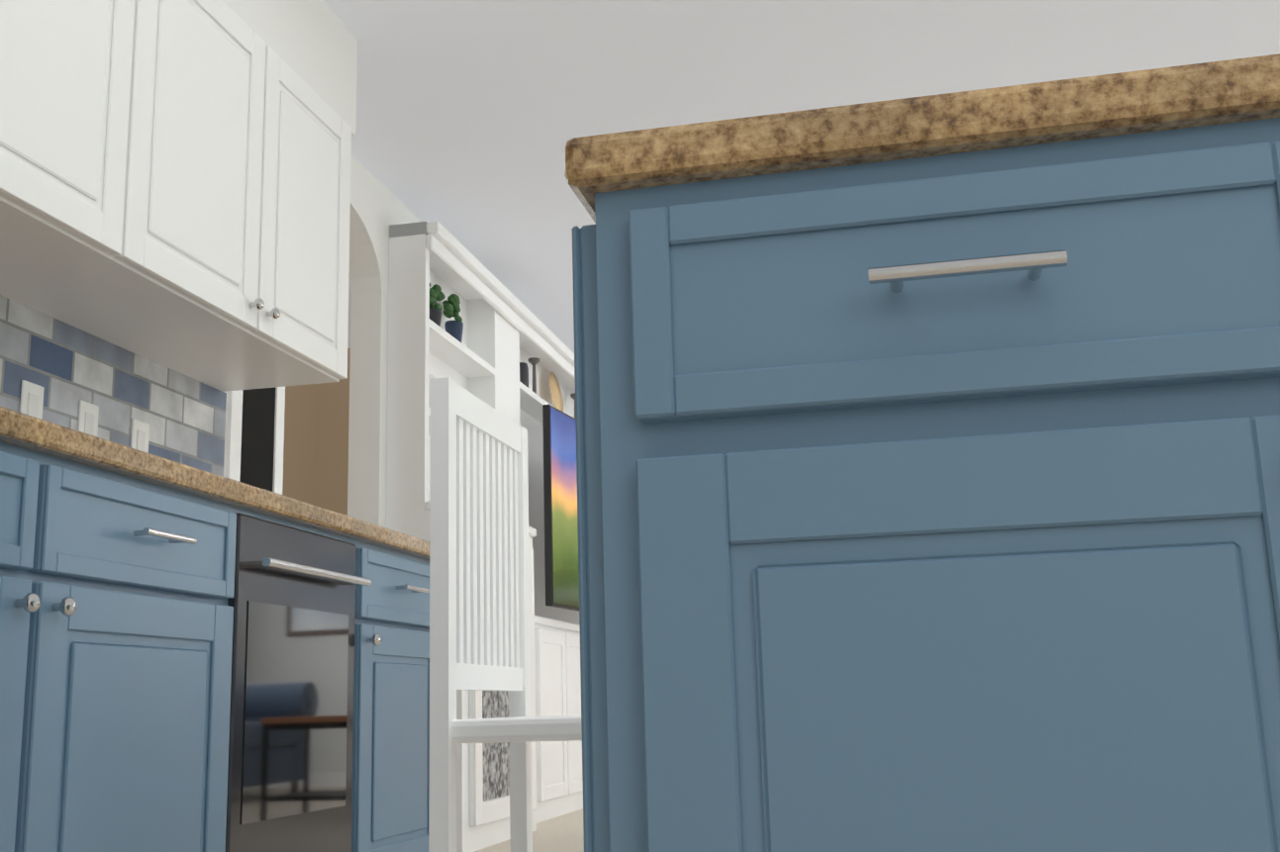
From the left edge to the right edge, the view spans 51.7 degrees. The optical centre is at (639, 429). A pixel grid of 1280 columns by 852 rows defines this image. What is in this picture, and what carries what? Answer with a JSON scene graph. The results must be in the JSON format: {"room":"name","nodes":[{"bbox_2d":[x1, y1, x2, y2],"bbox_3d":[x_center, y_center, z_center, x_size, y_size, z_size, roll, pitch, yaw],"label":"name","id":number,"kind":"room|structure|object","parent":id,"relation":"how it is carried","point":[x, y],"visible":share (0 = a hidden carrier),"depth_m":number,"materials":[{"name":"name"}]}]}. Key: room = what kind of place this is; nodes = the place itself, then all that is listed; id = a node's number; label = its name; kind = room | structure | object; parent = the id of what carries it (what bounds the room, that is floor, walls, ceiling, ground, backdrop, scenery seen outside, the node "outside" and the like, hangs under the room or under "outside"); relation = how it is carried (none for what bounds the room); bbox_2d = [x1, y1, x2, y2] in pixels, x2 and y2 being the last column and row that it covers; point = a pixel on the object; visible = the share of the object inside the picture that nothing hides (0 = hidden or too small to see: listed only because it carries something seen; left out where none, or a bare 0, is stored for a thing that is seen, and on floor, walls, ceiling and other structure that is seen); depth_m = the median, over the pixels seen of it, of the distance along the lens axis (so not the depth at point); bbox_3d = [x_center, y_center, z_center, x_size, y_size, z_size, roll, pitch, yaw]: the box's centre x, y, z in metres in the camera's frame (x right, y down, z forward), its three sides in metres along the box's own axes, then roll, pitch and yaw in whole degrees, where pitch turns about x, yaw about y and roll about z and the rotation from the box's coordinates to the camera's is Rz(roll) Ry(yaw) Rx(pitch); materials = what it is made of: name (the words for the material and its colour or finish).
{"room":"kitchen","nodes":[
{"label":"kitchen","id":0,"kind":"room"},
{"bbox_2d":[282,384,317,505],"bbox_3d":[-2.181,0.395,5.136,0.120,2.440,4.040,-4,-12,12],"label":"wall","id":1,"kind":"structure","parent":0,"point":[316,447],"depth_m":6.92,"materials":[{"name":"beige paint"}]},
{"bbox_2d":[223,155,420,527],"bbox_3d":[-1.201,0.081,3.784,0.120,2.440,10.940,-4,-12,12],"label":"wall","id":2,"kind":"structure","parent":0,"point":[377,208],"depth_m":4.83,"materials":[{"name":"white paint"}]},
{"bbox_2d":[0,0,166,293],"bbox_3d":[-1.323,-0.792,2.225,0.383,0.754,1.160,-4,-12,12],"label":"upper cabinet","id":3,"kind":"object","parent":2,"relation":"attached to","point":[81,80],"depth_m":2.53,"materials":[{"name":"white wood"}]},
{"bbox_2d":[0,295,226,477],"bbox_3d":[-1.388,-0.089,2.599,0.012,0.465,2.195,-4,-12,12],"label":"backsplash","id":4,"kind":"structure","parent":2,"relation":"attached to","point":[66,367],"depth_m":3.15,"materials":[{"name":"tile"}]},
{"bbox_2d":[19,380,44,419],"bbox_3d":[-1.320,-0.045,2.866,0.007,0.115,0.072,-4,-12,12],"label":"outlet","id":5,"kind":"object","parent":4,"relation":"attached to","point":[32,400],"depth_m":2.86,"materials":[{"name":"white plastic"}]},
{"bbox_2d":[77,399,98,436],"bbox_3d":[-1.278,-0.006,3.057,0.007,0.115,0.072,-4,-12,12],"label":"outlet","id":6,"kind":"object","parent":4,"relation":"attached to","point":[88,413],"depth_m":3.05,"materials":[{"name":"white plastic"}]},
{"bbox_2d":[130,418,149,453],"bbox_3d":[-1.234,0.035,3.258,0.007,0.115,0.072,-4,-12,12],"label":"outlet","id":7,"kind":"object","parent":4,"relation":"attached to","point":[140,435],"depth_m":3.26,"materials":[{"name":"white plastic"}]},
{"bbox_2d":[0,0,351,392],"bbox_3d":[-1.113,-0.597,3.183,0.383,0.754,1.120,-4,-12,12],"label":"upper cabinet","id":8,"kind":"object","parent":2,"relation":"attached to","point":[174,185],"depth_m":3.14,"materials":[{"name":"white wood"}]},
{"bbox_2d":[225,387,285,494],"bbox_3d":[-1.114,0.282,3.805,0.012,2.050,0.315,-4,-12,12],"label":"door frame","id":9,"kind":"structure","parent":2,"relation":"attached to","point":[254,438],"depth_m":3.86,"materials":[{"name":"white wood"}]},
{"bbox_2d":[317,347,350,515],"bbox_3d":[-1.159,0.733,6.888,1.130,2.440,0.120,-4,-12,12],"label":"wall","id":10,"kind":"structure","parent":0,"point":[333,398],"depth_m":7.07,"materials":[{"name":"beige paint"}]},
{"bbox_2d":[322,0,1279,353],"bbox_3d":[1.606,-1.369,3.465,8.440,0.100,10.940,-4,-12,12],"label":"ceiling","id":11,"kind":"structure","parent":0,"point":[473,117],"depth_m":4.15,"materials":[{"name":"grey paint"}]},
{"bbox_2d":[222,0,357,136],"bbox_3d":[-1.564,-1.508,1.370,0.360,0.305,5.300,-4,-12,12],"label":"soffit","id":12,"kind":"structure","parent":11,"relation":"attached to","point":[312,45],"depth_m":3.60,"materials":[{"name":"white paint"}]},
{"bbox_3d":[1.680,1.116,2.942,8.440,0.100,10.940,-4,-12,12],"label":"floor","id":13,"kind":"structure","parent":0,"visible":0},
{"bbox_2d":[0,422,253,851],"bbox_3d":[-1.163,0.478,1.876,0.653,0.874,1.126,-4,-12,12],"label":"base cabinet","id":14,"kind":"object","parent":13,"relation":"on","point":[193,659],"depth_m":2.04,"materials":[{"name":"blue wood"}]},
{"bbox_2d":[0,406,430,549],"bbox_3d":[-1.060,0.135,2.482,0.662,0.040,2.196,-4,-12,12],"label":"countertop","id":15,"kind":"structure","parent":14,"relation":"on","point":[30,423],"depth_m":2.24,"materials":[{"name":"brown stone"}]},
{"bbox_2d":[241,497,384,851],"bbox_3d":[-0.988,0.641,2.674,0.653,0.874,0.690,-4,-12,12],"label":"dishwasher","id":16,"kind":"object","parent":13,"relation":"on","point":[311,781],"depth_m":2.68,"materials":[{"name":"metal"}]},
{"bbox_2d":[380,537,429,851],"bbox_3d":[-0.878,0.743,3.177,0.653,0.874,0.510,-4,-12,12],"label":"base cabinet","id":17,"kind":"object","parent":13,"relation":"on","point":[405,654],"depth_m":3.15,"materials":[{"name":"blue wood"}]},
{"bbox_2d":[428,377,582,851],"bbox_3d":[-0.067,0.435,2.133,0.415,1.000,0.424,-4,-12,12],"label":"chair","id":18,"kind":"object","parent":13,"relation":"on","point":[479,599],"visible":0.75,"depth_m":2.13,"materials":[{"name":"white paint"}]},
{"bbox_2d":[473,808,584,851],"bbox_3d":[1.714,1.706,6.024,4.450,0.012,4.550,-4,-12,12],"label":"floor","id":19,"kind":"structure","parent":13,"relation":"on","point":[563,834],"depth_m":5.01,"materials":[{"name":"carpet"}]},
{"bbox_2d":[386,221,548,851],"bbox_3d":[-0.671,0.425,5.153,0.314,2.300,0.880,-4,-12,12],"label":"built-in bookcase","id":20,"kind":"object","parent":19,"relation":"on","point":[506,332],"depth_m":4.97,"materials":[{"name":"white wood"}]},
{"bbox_2d":[428,282,463,407],"bbox_3d":[-0.723,-0.111,5.259,0.178,0.923,0.508,-4,-12,12],"label":"potted plants","id":21,"kind":"object","parent":20,"relation":"in","point":[453,329],"visible":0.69,"depth_m":5.34,"materials":[{"name":"green plant"}]},
{"bbox_2d":[540,321,583,819],"bbox_3d":[-0.335,0.737,6.686,0.314,2.300,2.460,-4,-12,12],"label":"built-in bookcase","id":22,"kind":"object","parent":19,"relation":"on","point":[562,684],"depth_m":6.26,"materials":[{"name":"white wood"}]},
{"bbox_2d":[519,357,575,418],"bbox_3d":[-0.424,-0.162,6.974,0.090,0.262,1.530,-4,-12,12],"label":"decorations","id":23,"kind":"object","parent":22,"relation":"in","point":[555,395],"visible":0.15,"depth_m":6.83,"materials":[{"name":"grey"}]},
{"bbox_2d":[542,404,579,611],"bbox_3d":[-0.170,0.483,6.714,0.037,0.920,1.600,-5,-12,17],"label":"tv","id":24,"kind":"object","parent":22,"relation":"attached to","point":[560,516],"visible":0.4,"depth_m":6.07,"materials":[{"name":"black plastic"}]},
{"bbox_2d":[564,53,1279,851],"bbox_3d":[0.600,0.271,1.240,1.141,0.915,0.984,-4,-12,12],"label":"kitchen island","id":25,"kind":"object","parent":13,"relation":"on","point":[929,469],"visible":1,"depth_m":0.91,"materials":[{"name":"blue wood"}]}
]}

